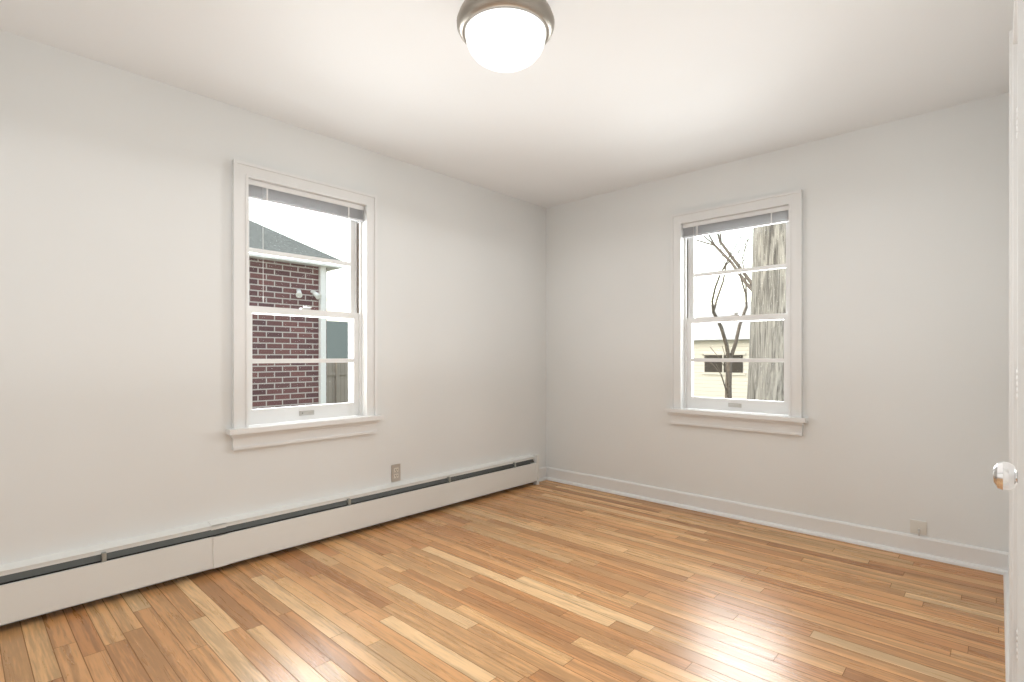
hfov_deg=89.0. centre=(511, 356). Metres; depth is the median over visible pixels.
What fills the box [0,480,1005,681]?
floor
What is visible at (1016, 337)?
door
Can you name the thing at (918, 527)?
outlet
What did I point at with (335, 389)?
fence
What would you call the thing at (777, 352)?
tree
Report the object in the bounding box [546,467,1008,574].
baseboard
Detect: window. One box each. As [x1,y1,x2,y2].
[226,159,383,449]
[665,189,807,435]
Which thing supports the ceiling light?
hanging from the ceiling
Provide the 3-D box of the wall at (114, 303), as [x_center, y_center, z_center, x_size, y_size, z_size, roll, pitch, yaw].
[-1.332,-0.117,3.121,0.240,2.440,5.025,0,0,43]
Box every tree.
[696,233,751,290]
[703,346,729,397]
[711,230,752,398]
[747,223,785,400]
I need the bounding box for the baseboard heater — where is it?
[0,454,538,624]
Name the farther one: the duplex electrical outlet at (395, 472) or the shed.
the shed
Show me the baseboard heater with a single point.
(36, 586)
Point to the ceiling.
(597, 97)
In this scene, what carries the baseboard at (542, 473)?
attached to the wall at (114, 303)
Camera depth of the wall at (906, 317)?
3.11 m
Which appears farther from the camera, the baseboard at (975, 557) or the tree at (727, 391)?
the tree at (727, 391)
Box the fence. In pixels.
[327,363,347,403]
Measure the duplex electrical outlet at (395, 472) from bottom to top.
0.114 m
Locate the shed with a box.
[327,321,347,358]
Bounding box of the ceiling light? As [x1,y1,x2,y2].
[457,0,554,72]
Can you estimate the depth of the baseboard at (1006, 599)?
2.16 m
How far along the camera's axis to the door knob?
1.00 m
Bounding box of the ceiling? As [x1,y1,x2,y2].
[0,0,1013,207]
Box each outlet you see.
[391,464,399,481]
[910,519,926,535]
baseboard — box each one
[532,467,546,482]
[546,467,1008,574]
[1003,555,1008,681]
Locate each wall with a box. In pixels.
[0,29,545,625]
[546,92,1008,551]
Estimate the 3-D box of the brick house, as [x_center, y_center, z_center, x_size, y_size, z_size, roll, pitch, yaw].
[-9.830,-0.967,5.565,8.320,5.939,12.840,0,0,43]
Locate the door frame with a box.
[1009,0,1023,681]
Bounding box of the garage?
[694,302,750,398]
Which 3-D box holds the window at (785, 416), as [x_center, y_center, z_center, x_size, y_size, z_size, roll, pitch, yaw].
[1.582,-0.273,3.653,0.930,1.542,0.330,0,0,43]
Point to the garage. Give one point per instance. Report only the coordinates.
(737, 389)
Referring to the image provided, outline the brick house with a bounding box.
[249,220,342,408]
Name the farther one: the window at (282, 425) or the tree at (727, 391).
the tree at (727, 391)
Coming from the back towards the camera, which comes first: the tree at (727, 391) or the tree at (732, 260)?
the tree at (732, 260)
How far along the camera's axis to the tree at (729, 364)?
12.94 m

